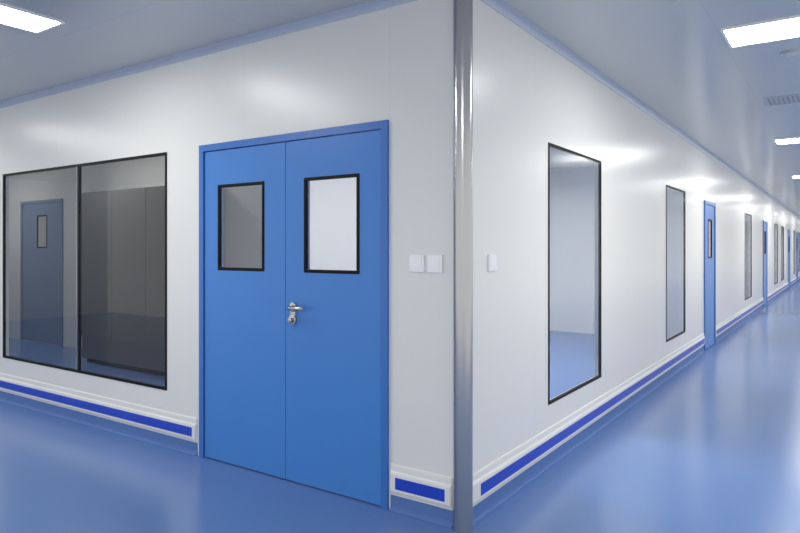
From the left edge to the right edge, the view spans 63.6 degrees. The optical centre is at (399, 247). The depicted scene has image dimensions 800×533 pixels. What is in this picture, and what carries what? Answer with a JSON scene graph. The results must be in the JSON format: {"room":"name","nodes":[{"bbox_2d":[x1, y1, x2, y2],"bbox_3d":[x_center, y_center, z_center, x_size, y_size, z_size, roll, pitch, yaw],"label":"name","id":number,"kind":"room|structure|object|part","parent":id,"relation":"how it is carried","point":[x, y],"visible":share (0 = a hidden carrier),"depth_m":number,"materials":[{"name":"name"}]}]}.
{"room":"hospital corridor","nodes":[
{"label":"hospital corridor","id":0,"kind":"room"},
{"bbox_2d":[9,156,261,348],"bbox_3d":[-4.784,0.035,9.436,8.650,2.830,0.100,0,0,35],"label":"wall","id":1,"kind":"structure","parent":0,"point":[242,204],"depth_m":9.31,"materials":[{"name":"grey paint"}]},
{"bbox_2d":[20,198,62,346],"bbox_3d":[-5.462,0.360,9.861,1.250,2.180,0.068,0,0,35],"label":"door","id":2,"kind":"structure","parent":1,"relation":"in","point":[41,268],"depth_m":9.82,"materials":[{"name":"blue metal"}]},
{"bbox_2d":[0,0,452,508],"bbox_3d":[-4.607,0.035,6.736,12.000,2.830,0.050,0,0,35],"label":"wall","id":3,"kind":"structure","parent":0,"point":[394,64],"depth_m":3.91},
{"bbox_2d":[3,152,166,390],"bbox_3d":[-2.733,0.170,5.423,2.515,1.740,0.021,0,0,35],"label":"window","id":4,"kind":"structure","parent":3,"relation":"in","point":[78,166],"depth_m":5.38,"materials":[{"name":"black metal"}]},
{"bbox_2d":[0,373,197,455],"bbox_3d":[-5.497,1.321,7.304,9.890,0.258,0.022,0,0,35],"label":"baseboard","id":5,"kind":"structure","parent":3,"relation":"attached to","point":[174,431],"depth_m":5.13,"materials":[{"name":"white plastic"}]},
{"bbox_2d":[0,0,415,107],"bbox_3d":[-4.649,-1.357,6.710,11.960,0.045,0.042,0,0,35],"label":"coving","id":6,"kind":"structure","parent":3,"relation":"attached to","point":[374,5],"depth_m":4.33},
{"bbox_2d":[199,120,388,509],"bbox_3d":[-0.733,0.370,4.024,1.608,2.160,0.132,0,0,35],"label":"door","id":7,"kind":"structure","parent":3,"relation":"in","point":[294,357],"depth_m":3.98,"materials":[{"name":"blue metal"}]},
{"bbox_3d":[-0.629,0.365,3.912,0.149,0.029,0.066,0,0,34],"label":"lever","id":8,"kind":"part","parent":7,"relation":"part of","materials":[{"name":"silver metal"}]},
{"bbox_2d":[409,254,424,271],"bbox_3d":[0.090,0.082,3.468,0.092,0.094,0.015,0,0,35],"label":"light switch","id":9,"kind":"object","parent":3,"relation":"attached to","point":[416,262],"visible":1,"depth_m":3.46,"materials":[{"name":"white plastic"}]},
{"bbox_2d":[389,463,452,528],"bbox_3d":[0.107,1.321,3.452,0.394,0.258,0.022,0,0,35],"label":"baseboard","id":10,"kind":"structure","parent":3,"relation":"attached to","point":[422,495],"depth_m":3.44,"materials":[{"name":"white plastic"}]},
{"bbox_2d":[427,255,442,272],"bbox_3d":[0.184,0.084,3.404,0.092,0.094,0.015,0,0,35],"label":"light switch","id":11,"kind":"object","parent":3,"relation":"attached to","point":[434,262],"visible":1,"depth_m":3.40,"materials":[{"name":"white plastic"}]},
{"bbox_2d":[310,177,355,270],"bbox_3d":[9.473,0.035,22.632,0.100,2.830,37.800,0,0,35],"label":"wall","id":12,"kind":"structure","parent":0,"point":[332,201],"depth_m":7.60,"materials":[{"name":"paint"}]},
{"bbox_2d":[0,281,799,532],"bbox_3d":[6.937,1.500,19.825,16.400,0.100,45.500,0,0,35],"label":"floor","id":13,"kind":"structure","parent":0,"point":[715,447],"depth_m":4.09,"materials":[{"name":"blue plastic"}]},
{"bbox_2d":[81,186,164,375],"bbox_3d":[-3.044,0.375,7.828,2.060,2.150,0.560,0,0,35],"label":"storage cabinet","id":14,"kind":"object","parent":13,"relation":"on","point":[123,230],"visible":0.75,"depth_m":7.65,"materials":[{"name":"grey metal"}]},
{"bbox_3d":[-3.763,0.215,7.994,0.679,1.790,0.020,0,0,34],"label":"cabinet door","id":15,"kind":"part","parent":14,"relation":"part of","materials":[{"name":"grey metal"}]},
{"bbox_3d":[-3.197,0.215,7.605,0.679,1.790,0.020,0,0,34],"label":"cabinet door","id":16,"kind":"part","parent":14,"relation":"part of","materials":[{"name":"grey metal"}]},
{"bbox_3d":[-2.631,0.215,7.216,0.679,1.790,0.020,0,0,34],"label":"cabinet door","id":17,"kind":"part","parent":14,"relation":"part of","materials":[{"name":"grey metal"}]},
{"bbox_2d":[453,0,472,532],"bbox_3d":[0.324,0.035,3.317,0.100,2.830,0.100,0,0,35],"label":"column","id":18,"kind":"structure","parent":13,"relation":"on","point":[462,9],"depth_m":3.27,"materials":[{"name":"metal"}]},
{"bbox_2d":[0,0,799,215],"bbox_3d":[6.937,-1.430,19.825,16.400,0.100,45.500,0,0,35],"label":"ceiling","id":19,"kind":"structure","parent":0,"point":[673,56],"depth_m":4.46,"materials":[{"name":"white paint"}]},
{"bbox_2d":[0,3,64,33],"bbox_3d":[-2.525,-1.374,3.515,0.332,0.012,1.232,0,0,35],"label":"recessed light","id":20,"kind":"object","parent":19,"relation":"in","point":[12,16],"visible":1,"depth_m":3.89,"materials":[{"name":"white plastic"}]},
{"bbox_2d":[720,15,799,47],"bbox_3d":[2.645,-1.374,3.888,1.232,0.012,0.432,0,0,35],"label":"recessed light","id":21,"kind":"object","parent":19,"relation":"in","point":[784,28],"visible":1,"depth_m":4.09,"materials":[{"name":"white plastic"}]},
{"bbox_2d":[763,94,799,106],"bbox_3d":[3.700,-1.377,5.935,0.600,0.006,0.400,0,0,35],"label":"ceiling vent","id":22,"kind":"object","parent":19,"relation":"in","point":[788,99],"visible":1,"depth_m":6.02,"materials":[{"name":"grey metal"}]},
{"bbox_2d":[774,137,799,144],"bbox_3d":[5.375,-1.374,8.018,1.232,0.012,0.432,0,0,35],"label":"recessed light","id":23,"kind":"object","parent":19,"relation":"in","point":[796,139],"visible":1,"depth_m":8.23,"materials":[{"name":"white plastic"}]},
{"bbox_2d":[776,138,799,143],"bbox_3d":[5.375,-1.376,8.018,1.200,0.008,0.400,0,0,34],"label":"diffuser","id":24,"kind":"object","parent":23,"relation":"attached to","point":[785,140],"depth_m":8.23,"materials":[{"name":"white plastic"}]},
{"bbox_2d":[780,50,798,56],"bbox_3d":[2.743,-1.366,4.542,0.110,0.028,0.110,0,0,35],"label":"smoke detector","id":25,"kind":"object","parent":19,"relation":"attached to","point":[789,53],"visible":1,"depth_m":4.51,"materials":[{"name":"white plastic"}]},
{"bbox_2d":[550,166,680,338],"bbox_3d":[3.426,0.035,10.832,3.300,2.830,0.100,0,0,35],"label":"wall","id":26,"kind":"structure","parent":0,"point":[572,190],"depth_m":11.03,"materials":[{"name":"paint"}]},
{"bbox_2d":[473,0,799,472],"bbox_3d":[11.645,0.035,19.834,0.050,2.830,39.950,0,0,35],"label":"wall","id":27,"kind":"structure","parent":0,"point":[527,96],"depth_m":4.55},
{"bbox_2d":[488,254,496,270],"bbox_3d":[0.514,0.082,3.581,0.015,0.094,0.092,0,0,35],"label":"light switch","id":28,"kind":"object","parent":27,"relation":"attached to","point":[492,258],"visible":1,"depth_m":3.56,"materials":[{"name":"white plastic"}]},
{"bbox_2d":[548,142,600,404],"bbox_3d":[1.297,0.170,4.742,0.020,1.740,1.130,0,0,35],"label":"window","id":29,"kind":"structure","parent":27,"relation":"in","point":[598,376],"depth_m":4.81,"materials":[{"name":"black metal"}]},
{"bbox_2d":[473,333,704,525],"bbox_3d":[2.313,1.321,6.192,0.022,0.258,6.868,0,0,35],"label":"baseboard","id":30,"kind":"structure","parent":27,"relation":"attached to","point":[495,483],"depth_m":4.48,"materials":[{"name":"white plastic"}]},
{"bbox_2d":[481,0,799,217],"bbox_3d":[11.681,-1.357,19.804,0.042,0.045,39.960,0,0,35],"label":"coving","id":31,"kind":"structure","parent":27,"relation":"attached to","point":[499,6],"depth_m":4.96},
{"bbox_2d":[666,185,684,341],"bbox_3d":[3.225,0.170,7.548,0.020,1.740,1.040,0,0,35],"label":"window","id":32,"kind":"structure","parent":27,"relation":"in","point":[668,186],"depth_m":7.96,"materials":[{"name":"black metal"}]},
{"bbox_2d":[704,200,715,350],"bbox_3d":[4.508,0.390,9.433,0.068,2.120,0.920,0,0,35],"label":"door","id":33,"kind":"structure","parent":27,"relation":"in","point":[709,207],"depth_m":9.46,"materials":[{"name":"blue metal"}]},
{"bbox_2d":[716,297,763,342],"bbox_3d":[6.810,1.321,12.735,0.022,0.258,7.090,0,0,35],"label":"baseboard","id":34,"kind":"structure","parent":27,"relation":"attached to","point":[727,326],"depth_m":11.77,"materials":[{"name":"white plastic"}]},
{"bbox_2d":[745,213,751,299],"bbox_3d":[7.159,0.170,13.271,0.020,1.740,1.150,0,0,35],"label":"window","id":35,"kind":"structure","parent":27,"relation":"in","point":[745,213],"depth_m":13.73,"materials":[{"name":"black metal"}]},
{"bbox_2d":[763,220,766,307],"bbox_3d":[9.076,0.390,16.079,0.068,2.120,0.950,0,0,35],"label":"door","id":36,"kind":"structure","parent":27,"relation":"in","point":[764,222],"depth_m":15.99,"materials":[{"name":"blue metal"}]},
{"bbox_2d":[774,223,777,284],"bbox_3d":[10.940,0.170,18.772,0.020,1.740,1.100,0,0,35],"label":"window","id":37,"kind":"structure","parent":27,"relation":"in","point":[774,223],"depth_m":18.57,"materials":[{"name":"grey glass"}]},
{"bbox_2d":[767,282,787,304],"bbox_3d":[11.534,1.321,19.608,0.022,0.258,7.610,0,0,35],"label":"baseboard","id":38,"kind":"structure","parent":27,"relation":"attached to","point":[773,295],"depth_m":18.79,"materials":[{"name":"white plastic"}]},
{"bbox_2d":[781,226,783,280],"bbox_3d":[12.299,0.170,20.750,0.020,1.740,1.100,0,0,35],"label":"window","id":39,"kind":"structure","parent":27,"relation":"in","point":[781,226],"depth_m":21.19,"materials":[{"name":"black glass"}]},
{"bbox_2d":[788,229,789,288],"bbox_3d":[13.933,0.390,23.146,0.068,2.120,0.900,0,0,35],"label":"door","id":40,"kind":"structure","parent":27,"relation":"in","point":[788,229],"depth_m":22.77,"materials":[{"name":"blue metal"}]},
{"bbox_2d":[790,277,796,287],"bbox_3d":[15.314,1.321,25.109,0.022,0.258,3.860,0,0,35],"label":"baseboard","id":41,"kind":"structure","parent":27,"relation":"attached to","point":[793,281],"depth_m":25.01,"materials":[{"name":"white plastic"}]},
{"bbox_2d":[796,232,797,282],"bbox_3d":[16.651,0.390,27.102,0.068,2.120,0.900,0,0,35],"label":"door","id":42,"kind":"structure","parent":27,"relation":"in","point":[796,232],"depth_m":27.24,"materials":[{"name":"blue metal"}]},
{"bbox_2d":[798,232,799,271],"bbox_3d":[17.623,0.170,28.497,0.020,1.740,1.100,0,0,35],"label":"window","id":43,"kind":"structure","parent":27,"relation":"in","point":[798,232],"depth_m":28.94,"materials":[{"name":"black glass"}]},
{"bbox_2d":[745,214,748,297],"bbox_3d":[6.881,0.035,15.859,3.300,2.830,0.100,0,0,35],"label":"wall partition","id":44,"kind":"structure","parent":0,"point":[746,216],"depth_m":14.99,"materials":[{"name":"paint"}]},
{"bbox_2d":[775,225,775,282],"bbox_3d":[10.845,0.035,21.628,3.300,2.830,0.100,0,0,35],"label":"wall partition","id":45,"kind":"structure","parent":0,"point":[775,225],"depth_m":20.73,"materials":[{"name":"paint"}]},
{"bbox_2d":[781,227,793,279],"bbox_3d":[14.810,0.035,27.397,3.300,2.830,0.100,0,0,35],"label":"wall partition","id":46,"kind":"structure","parent":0,"point":[781,227],"depth_m":26.67,"materials":[{"name":"paint"}]}
]}

